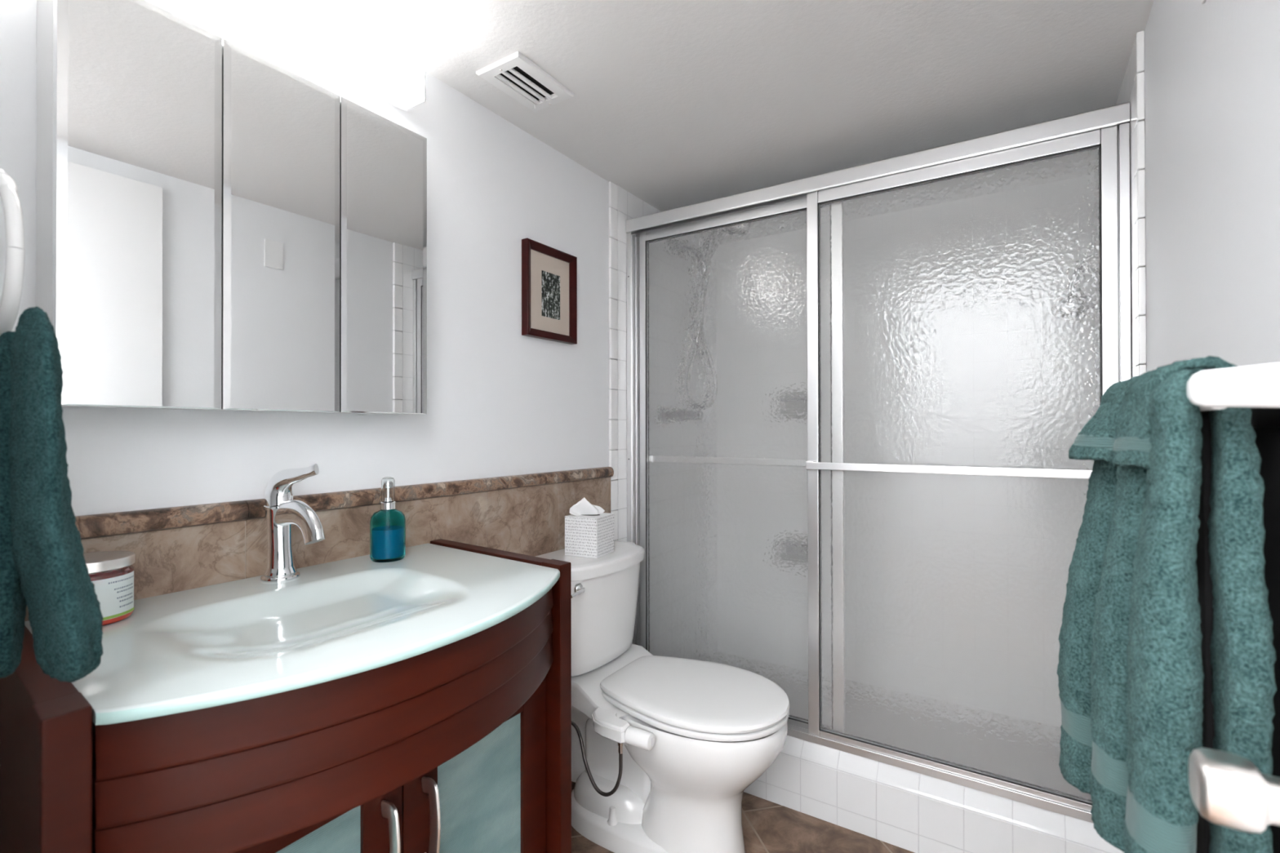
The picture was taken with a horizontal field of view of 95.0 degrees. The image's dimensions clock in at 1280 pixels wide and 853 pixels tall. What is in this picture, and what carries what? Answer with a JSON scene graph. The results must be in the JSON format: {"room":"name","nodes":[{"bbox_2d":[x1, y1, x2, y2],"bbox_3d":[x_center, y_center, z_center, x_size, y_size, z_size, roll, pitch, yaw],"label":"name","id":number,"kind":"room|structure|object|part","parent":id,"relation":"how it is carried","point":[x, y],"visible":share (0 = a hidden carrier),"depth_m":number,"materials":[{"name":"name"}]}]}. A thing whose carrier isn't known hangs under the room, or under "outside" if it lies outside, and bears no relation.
{"room":"bathroom","nodes":[
{"label":"bathroom","id":0,"kind":"room"},
{"bbox_2d":[0,306,102,681],"bbox_3d":[-0.548,0.061,0.539,0.155,0.333,0.072,0,0,16],"label":"hand towel","id":1,"kind":"object","parent":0,"point":[44,567],"visible":1,"depth_m":0.50,"materials":[{"name":"teal fabric"}]},
{"bbox_2d":[0,0,717,660],"bbox_3d":[-0.360,0.148,1.777,0.110,2.040,2.800,0,0,33],"label":"wall","id":2,"kind":"structure","parent":0,"point":[502,402],"depth_m":1.53,"materials":[{"name":"white paint"}]},
{"bbox_2d":[35,0,426,414],"bbox_3d":[-0.686,-0.339,1.093,0.104,0.621,0.604,0,0,33],"label":"upper cabinet","id":3,"kind":"object","parent":2,"relation":"attached to","point":[219,227],"visible":0.88,"depth_m":0.97,"materials":[{"name":"silver mirror"}]},
{"bbox_3d":[-0.759,-0.340,0.900,0.018,0.621,0.200,0,0,33],"label":"mirror door","id":4,"kind":"part","parent":3,"relation":"part of","materials":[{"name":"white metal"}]},
{"bbox_3d":[-0.649,-0.339,1.070,0.018,0.621,0.201,0,0,33],"label":"mirror door","id":5,"kind":"part","parent":3,"relation":"part of","materials":[{"name":"white metal"}]},
{"bbox_3d":[-0.540,-0.338,1.240,0.018,0.621,0.199,0,0,33],"label":"mirror door","id":6,"kind":"part","parent":3,"relation":"part of","materials":[{"name":"white metal"}]},
{"bbox_2d":[192,0,426,111],"bbox_3d":[-0.697,-0.744,1.083,0.102,0.114,0.638,0,0,33],"label":"vanity light","id":7,"kind":"object","parent":2,"relation":"attached to","point":[287,34],"visible":0.91,"depth_m":1.14,"materials":[{"name":"white"}]},
{"bbox_2d":[235,26,306,77],"bbox_3d":[-0.700,-0.711,1.118,0.010,0.030,0.125,0,0,33],"label":"diffuser","id":8,"kind":"object","parent":7,"relation":"attached to","point":[258,41],"depth_m":1.11,"materials":[{"name":"white"}]},
{"bbox_2d":[25,476,610,790],"bbox_3d":[-0.552,0.671,1.381,0.012,0.992,1.646,0,0,33],"label":"backsplash","id":9,"kind":"structure","parent":2,"relation":"attached to","point":[530,521],"depth_m":1.26,"materials":[{"name":"brown stone"}]},
{"bbox_2d":[75,466,613,539],"bbox_3d":[-0.548,0.157,1.380,0.024,0.035,1.647,0,0,33],"label":"trim","id":10,"kind":"structure","parent":2,"relation":"attached to","point":[101,525],"depth_m":1.18,"materials":[{"name":"brown stone"}]},
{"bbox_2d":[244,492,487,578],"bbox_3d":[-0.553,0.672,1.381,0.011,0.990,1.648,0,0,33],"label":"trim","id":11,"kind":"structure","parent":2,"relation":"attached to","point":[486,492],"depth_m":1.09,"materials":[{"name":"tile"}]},
{"bbox_2d":[521,238,577,344],"bbox_3d":[-0.274,-0.407,1.807,0.025,0.281,0.228,0,0,33],"label":"framed picture","id":12,"kind":"object","parent":2,"relation":"attached to","point":[548,274],"visible":1,"depth_m":1.80,"materials":[{"name":"brown wood"}]},
{"bbox_2d":[541,270,559,319],"bbox_3d":[-0.275,-0.404,1.811,0.001,0.138,0.085,0,0,33],"label":"print","id":13,"kind":"object","parent":12,"relation":"attached to","point":[550,279],"depth_m":1.81},
{"bbox_2d":[608,181,617,540],"bbox_3d":[-0.095,0.146,2.096,0.011,2.034,0.044,0,0,33],"label":"trim","id":14,"kind":"structure","parent":2,"relation":"attached to","point":[612,188],"depth_m":2.09,"materials":[{"name":"white tile"}]},
{"bbox_2d":[661,406,703,424],"bbox_3d":[0.177,-0.045,2.360,0.165,0.076,0.076,0,0,33],"label":"shower valve","id":15,"kind":"object","parent":2,"relation":"attached to","point":[666,407],"visible":0.33,"depth_m":2.35,"materials":[{"name":"silver metal"}]},
{"bbox_2d":[675,222,751,409],"bbox_3d":[0.299,-0.460,2.401,0.343,0.778,0.078,0,0,42],"label":"shower","id":16,"kind":"object","parent":2,"relation":"attached to","point":[743,233],"visible":0.27,"depth_m":2.44,"materials":[{"name":"silver metal"}]},
{"bbox_3d":[0.224,-0.726,2.474,0.124,0.086,0.026,0,0,33],"label":"shower arm","id":17,"kind":"part","parent":16,"relation":"part of","materials":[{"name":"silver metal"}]},
{"bbox_2d":[743,735,1124,852],"bbox_3d":[0.573,1.064,1.791,1.436,0.205,0.120,0,0,33],"label":"shower curb","id":18,"kind":"object","parent":2,"relation":"attached to","point":[915,812],"depth_m":1.62,"materials":[{"name":"white tile"}]},
{"bbox_2d":[625,102,1130,823],"bbox_3d":[0.572,0.100,1.797,1.435,1.726,0.128,0,0,34],"label":"shower enclosure","id":19,"kind":"object","parent":18,"relation":"on","point":[1106,131],"visible":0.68,"depth_m":1.68,"materials":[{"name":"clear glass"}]},
{"bbox_3d":[0.309,0.122,1.983,0.680,1.620,0.005,0,0,33],"label":"obscure glass","id":20,"kind":"part","parent":19,"relation":"part of","materials":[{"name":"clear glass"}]},
{"bbox_3d":[0.312,0.111,1.981,0.732,1.685,0.020,0,0,33],"label":"door","id":21,"kind":"part","parent":19,"relation":"part of","materials":[{"name":"clear glass"}]},
{"bbox_3d":[0.569,-0.739,1.799,1.434,0.049,0.069,0,0,33],"label":"header rail","id":22,"kind":"part","parent":19,"relation":"part of","materials":[{"name":"silver metal"}]},
{"bbox_3d":[0.835,0.119,1.610,0.690,1.612,0.005,0,0,33],"label":"obscure glass","id":23,"kind":"part","parent":19,"relation":"part of","materials":[{"name":"clear glass"}]},
{"bbox_3d":[0.834,0.108,1.610,0.748,1.685,0.020,0,0,33],"label":"door","id":24,"kind":"part","parent":19,"relation":"part of","materials":[{"name":"clear glass"}]},
{"bbox_2d":[308,0,1154,244],"bbox_3d":[0.344,-0.925,1.411,1.700,0.100,2.660,0,0,33],"label":"ceiling","id":25,"kind":"structure","parent":0,"point":[675,104],"depth_m":1.44,"materials":[{"name":"white paint"}]},
{"bbox_2d":[475,51,574,111],"bbox_3d":[-0.287,-0.862,1.492,0.142,0.022,0.207,0,0,33],"label":"ceiling vent","id":26,"kind":"object","parent":25,"relation":"in","point":[514,74],"visible":1,"depth_m":1.48,"materials":[{"name":"white metal"}]},
{"bbox_2d":[571,788,914,852],"bbox_3d":[-0.126,1.209,0.017,2.400,0.100,3.700,0,0,33],"label":"floor","id":27,"kind":"structure","parent":0,"point":[768,827],"depth_m":1.67,"materials":[{"name":"brown tile"}]},
{"bbox_2d":[0,538,571,852],"bbox_3d":[-0.483,0.719,0.972,0.539,0.890,0.801,0,0,33],"label":"vanity cabinet","id":28,"kind":"object","parent":27,"relation":"on","point":[464,745],"visible":0.9,"depth_m":0.71,"materials":[{"name":"brown wood"}]},
{"bbox_3d":[-0.742,0.719,0.708,0.392,0.889,0.034,0,0,37],"label":"panel","id":29,"kind":"part","parent":28,"relation":"part of","materials":[{"name":"brown wood"}]},
{"bbox_3d":[-0.565,0.718,0.573,0.054,0.890,0.040,0,0,33],"label":"post","id":30,"kind":"part","parent":28,"relation":"part of","materials":[{"name":"brown wood"}]},
{"bbox_2d":[25,542,559,724],"bbox_3d":[-0.476,0.296,0.970,0.563,0.028,0.727,0,0,33],"label":"sink","id":31,"kind":"object","parent":28,"relation":"in","point":[248,638],"visible":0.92,"depth_m":0.86,"materials":[{"name":"white glass"}]},
{"bbox_2d":[84,551,134,626],"bbox_3d":[-0.799,0.236,0.849,0.103,0.091,0.103,0,0,33],"label":"candle jar","id":32,"kind":"object","parent":31,"relation":"on","point":[111,572],"visible":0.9,"depth_m":0.84,"materials":[{"name":"red glass"}]},
{"bbox_3d":[-0.799,0.197,0.850,0.103,0.015,0.103,0,0,33],"label":"lid","id":33,"kind":"part","parent":32,"relation":"part of","materials":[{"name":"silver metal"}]},
{"bbox_2d":[108,575,133,608],"bbox_3d":[-0.750,0.241,0.851,0.005,0.040,0.043,0,0,-2],"label":"print","id":34,"kind":"object","parent":32,"relation":"on","point":[121,588],"depth_m":0.85},
{"bbox_2d":[259,463,324,583],"bbox_3d":[-0.619,0.174,1.055,0.169,0.217,0.064,0,0,33],"label":"faucet","id":35,"kind":"object","parent":31,"relation":"on","point":[282,511],"visible":1,"depth_m":1.06,"materials":[{"name":"silver metal"}]},
{"bbox_3d":[-0.624,0.108,1.058,0.154,0.086,0.052,0,0,33],"label":"lever","id":36,"kind":"part","parent":35,"relation":"part of","materials":[{"name":"silver metal"}]},
{"bbox_3d":[-0.614,0.170,1.052,0.157,0.075,0.036,0,0,33],"label":"spout","id":37,"kind":"part","parent":35,"relation":"part of","materials":[{"name":"silver metal"}]},
{"bbox_2d":[369,476,405,562],"bbox_3d":[-0.537,0.195,1.251,0.070,0.175,0.070,0,0,33],"label":"soap dispenser","id":38,"kind":"object","parent":31,"relation":"on","point":[388,524],"visible":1,"depth_m":1.23,"materials":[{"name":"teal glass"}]},
{"bbox_2d":[369,508,405,562],"bbox_3d":[-0.537,0.228,1.250,0.070,0.109,0.070,0,0,33],"label":"bottle","id":39,"kind":"object","parent":38,"relation":"attached to","point":[387,526],"depth_m":1.22,"materials":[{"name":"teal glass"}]},
{"bbox_3d":[-0.470,0.791,0.755,0.022,0.654,0.361,0,0,33],"label":"door","id":40,"kind":"part","parent":28,"relation":"part of","materials":[{"name":"brown wood"}]},
{"bbox_3d":[-0.470,0.802,0.755,0.006,0.523,0.238,0,0,33],"label":"glass pane","id":41,"kind":"part","parent":28,"relation":"part of","materials":[{"name":"teal glass"}]},
{"bbox_3d":[-0.364,0.624,0.857,0.045,0.148,0.008,0,0,37],"label":"handle","id":42,"kind":"part","parent":28,"relation":"part of","materials":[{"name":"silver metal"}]},
{"bbox_3d":[-0.326,0.625,0.916,0.045,0.148,0.008,0,0,37],"label":"handle","id":43,"kind":"part","parent":28,"relation":"part of","materials":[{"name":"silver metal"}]},
{"bbox_3d":[-0.284,0.793,1.044,0.022,0.654,0.325,0,0,33],"label":"door","id":44,"kind":"part","parent":28,"relation":"part of","materials":[{"name":"brown wood"}]},
{"bbox_3d":[-0.284,0.803,1.044,0.006,0.523,0.202,0,0,33],"label":"glass pane","id":45,"kind":"part","parent":28,"relation":"part of","materials":[{"name":"teal glass"}]},
{"bbox_3d":[-0.347,0.722,1.322,0.392,0.889,0.034,0,0,37],"label":"panel","id":46,"kind":"part","parent":28,"relation":"part of","materials":[{"name":"brown wood"}]},
{"bbox_3d":[-0.169,0.720,1.188,0.054,0.890,0.039,0,0,33],"label":"post","id":47,"kind":"part","parent":28,"relation":"part of","materials":[{"name":"brown wood"}]},
{"bbox_2d":[535,540,790,852],"bbox_3d":[0.048,0.776,1.658,0.737,0.782,0.450,0,0,33],"label":"toilet","id":48,"kind":"object","parent":27,"relation":"on","point":[717,728],"visible":0.88,"depth_m":1.60,"materials":[{"name":"white porcelain"},{"name":"white plastic"},{"name":"chrome"}]},
{"bbox_3d":[-0.170,0.445,1.583,0.028,0.031,0.073,0,0,33],"label":"flush lever","id":49,"kind":"part","parent":48,"relation":"part of","materials":[{"name":"silver metal"}]},
{"bbox_2d":[564,497,613,558],"bbox_3d":[-0.152,0.299,1.783,0.111,0.172,0.111,0,0,25],"label":"tissue box","id":50,"kind":"object","parent":48,"relation":"on","point":[588,530],"visible":1,"depth_m":1.74,"materials":[{"name":"white cardboard"}]},
{"bbox_2d":[564,515,613,555],"bbox_3d":[-0.152,0.325,1.783,0.110,0.113,0.110,0,0,25],"label":"print","id":51,"kind":"object","parent":50,"relation":"attached to","point":[584,535],"depth_m":1.74,"materials":[{"name":"grey"}]},
{"bbox_3d":[-0.147,0.405,1.785,0.233,0.038,0.450,0,0,33],"label":"tank lid","id":52,"kind":"part","parent":48,"relation":"part of","materials":[{"name":"white ceramic"}]},
{"bbox_3d":[-0.149,0.565,1.786,0.212,0.282,0.424,0,0,33],"label":"tank","id":53,"kind":"part","parent":48,"relation":"part of","materials":[{"name":"white ceramic"}]},
{"bbox_2d":[591,705,655,751],"bbox_3d":[-0.030,0.769,1.526,0.208,0.042,0.142,0,0,33],"label":"bidet attachment","id":54,"kind":"object","parent":48,"relation":"attached to","point":[607,722],"visible":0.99,"depth_m":1.47,"materials":[{"name":"white plastic"}]},
{"bbox_2d":[571,720,623,796],"bbox_3d":[-0.182,0.867,1.583,0.358,0.158,0.026,0,0,40],"label":"hose","id":55,"kind":"object","parent":54,"relation":"attached to","point":[620,745],"visible":0.84,"depth_m":1.51,"materials":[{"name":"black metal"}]},
{"bbox_3d":[-0.061,0.768,1.545,0.136,0.040,0.142,0,0,33],"label":"control arm","id":56,"kind":"part","parent":54,"relation":"part of","materials":[{"name":"white plastic"}]},
{"bbox_3d":[0.156,0.724,1.615,0.508,0.023,0.382,0,0,33],"label":"lid","id":57,"kind":"part","parent":48,"relation":"part of","materials":[{"name":"white plastic"}]},
{"bbox_3d":[0.156,0.746,1.615,0.506,0.018,0.380,0,0,33],"label":"seat","id":58,"kind":"part","parent":48,"relation":"part of","materials":[{"name":"white plastic"}]},
{"bbox_3d":[0.168,0.965,1.606,0.467,0.404,0.370,0,0,33],"label":"bowl","id":59,"kind":"part","parent":48,"relation":"part of","materials":[{"name":"white ceramic"}]},
{"bbox_2d":[704,651,1091,799],"bbox_3d":[0.774,1.118,2.102,1.460,0.100,0.740,0,0,33],"label":"floor","id":60,"kind":"structure","parent":0,"point":[988,724],"depth_m":2.08,"materials":[{"name":"tile"}]},
{"bbox_2d":[716,176,1095,725],"bbox_3d":[1.017,0.149,2.449,1.700,2.040,0.100,0,0,33],"label":"wall","id":61,"kind":"structure","parent":0,"point":[1053,221],"depth_m":2.31,"materials":[{"name":"white tile"}]},
{"bbox_2d":[781,532,808,562],"bbox_3d":[0.700,0.530,2.544,0.160,0.120,0.079,0,0,33],"label":"soap shelf","id":62,"kind":"object","parent":61,"relation":"attached to","point":[794,538],"visible":0.22,"depth_m":2.56,"materials":[{"name":"grey ceramic"}]},
{"bbox_3d":[0.681,0.508,2.516,0.150,0.012,0.012,0,0,33],"label":"rail","id":63,"kind":"part","parent":62,"relation":"part of","materials":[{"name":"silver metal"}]},
{"bbox_2d":[780,391,822,418],"bbox_3d":[0.699,-0.095,2.547,0.160,0.120,0.079,0,0,33],"label":"soap shelf","id":64,"kind":"object","parent":61,"relation":"attached to","point":[796,393],"visible":0.12,"depth_m":2.58,"materials":[{"name":"grey ceramic"}]},
{"bbox_3d":[0.680,-0.117,2.519,0.150,0.012,0.012,0,0,33],"label":"rail","id":65,"kind":"part","parent":64,"relation":"part of","materials":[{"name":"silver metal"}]},
{"bbox_2d":[1093,0,1279,412],"bbox_3d":[0.942,0.142,0.939,0.113,2.040,2.800,0,0,33],"label":"wall","id":66,"kind":"structure","parent":0,"point":[1211,71],"depth_m":0.86,"materials":[{"name":"white paint"}]},
{"bbox_2d":[1050,254,1098,319],"bbox_3d":[1.315,-0.420,1.753,0.145,0.192,0.089,0,0,27],"label":"shower head","id":67,"kind":"object","parent":66,"relation":"attached to","point":[1069,304],"visible":0.3,"depth_m":1.75},
{"bbox_3d":[1.321,-0.438,1.768,0.051,0.099,0.022,0,0,33],"label":"shower arm","id":68,"kind":"part","parent":67,"relation":"part of","materials":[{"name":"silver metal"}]},
{"bbox_2d":[1133,31,1146,372],"bbox_3d":[1.123,0.140,1.313,0.014,2.034,0.044,0,0,33],"label":"trim","id":69,"kind":"structure","parent":66,"relation":"attached to","point":[1139,42],"depth_m":1.30,"materials":[{"name":"white tile"}]},
{"bbox_3d":[-0.423,0.011,0.248,1.660,2.300,0.120,0,0,33],"label":"wall","id":70,"kind":"structure","parent":0,"visible":0},
{"bbox_2d":[0,168,25,333],"bbox_3d":[-0.679,-0.181,0.554,0.168,0.197,0.116,0,0,33],"label":"towel ring","id":71,"kind":"object","parent":70,"relation":"attached to","point":[12,210],"visible":0.94,"depth_m":0.55,"materials":[{"name":"white plastic"}]},
{"bbox_2d":[1188,747,1279,833],"bbox_3d":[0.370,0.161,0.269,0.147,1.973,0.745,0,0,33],"label":"door handle","id":72,"kind":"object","parent":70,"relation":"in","point":[1228,790],"depth_m":0.35,"materials":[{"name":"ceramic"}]},
{"bbox_2d":[1186,362,1279,411],"bbox_3d":[0.502,-0.029,0.486,0.113,0.084,0.282,0,0,33],"label":"towel bar","id":73,"kind":"object","parent":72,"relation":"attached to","point":[1258,386],"visible":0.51,"depth_m":0.40,"materials":[{"name":"white plastic"}]},
{"bbox_2d":[1057,368,1277,852],"bbox_3d":[0.462,0.209,0.536,0.133,0.511,0.234,0,0,35],"label":"bath towel","id":74,"kind":"object","parent":73,"relation":"hanging from","point":[1131,620],"visible":0.78,"depth_m":0.45,"materials":[{"name":"teal fabric"}]},
{"bbox_2d":[1069,358,1234,470],"bbox_3d":[0.464,-0.008,0.542,0.106,0.091,0.194,0,0,33],"label":"washcloth","id":75,"kind":"object","parent":74,"relation":"on","point":[1117,438],"visible":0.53,"depth_m":0.51,"materials":[{"name":"teal fabric"}]},
{"bbox_2d":[1196,407,1279,852],"bbox_3d":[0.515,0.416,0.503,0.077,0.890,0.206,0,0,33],"label":"door","id":76,"kind":"structure","parent":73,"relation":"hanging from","point":[1267,420],"depth_m":0.48,"materials":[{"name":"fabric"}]}
]}

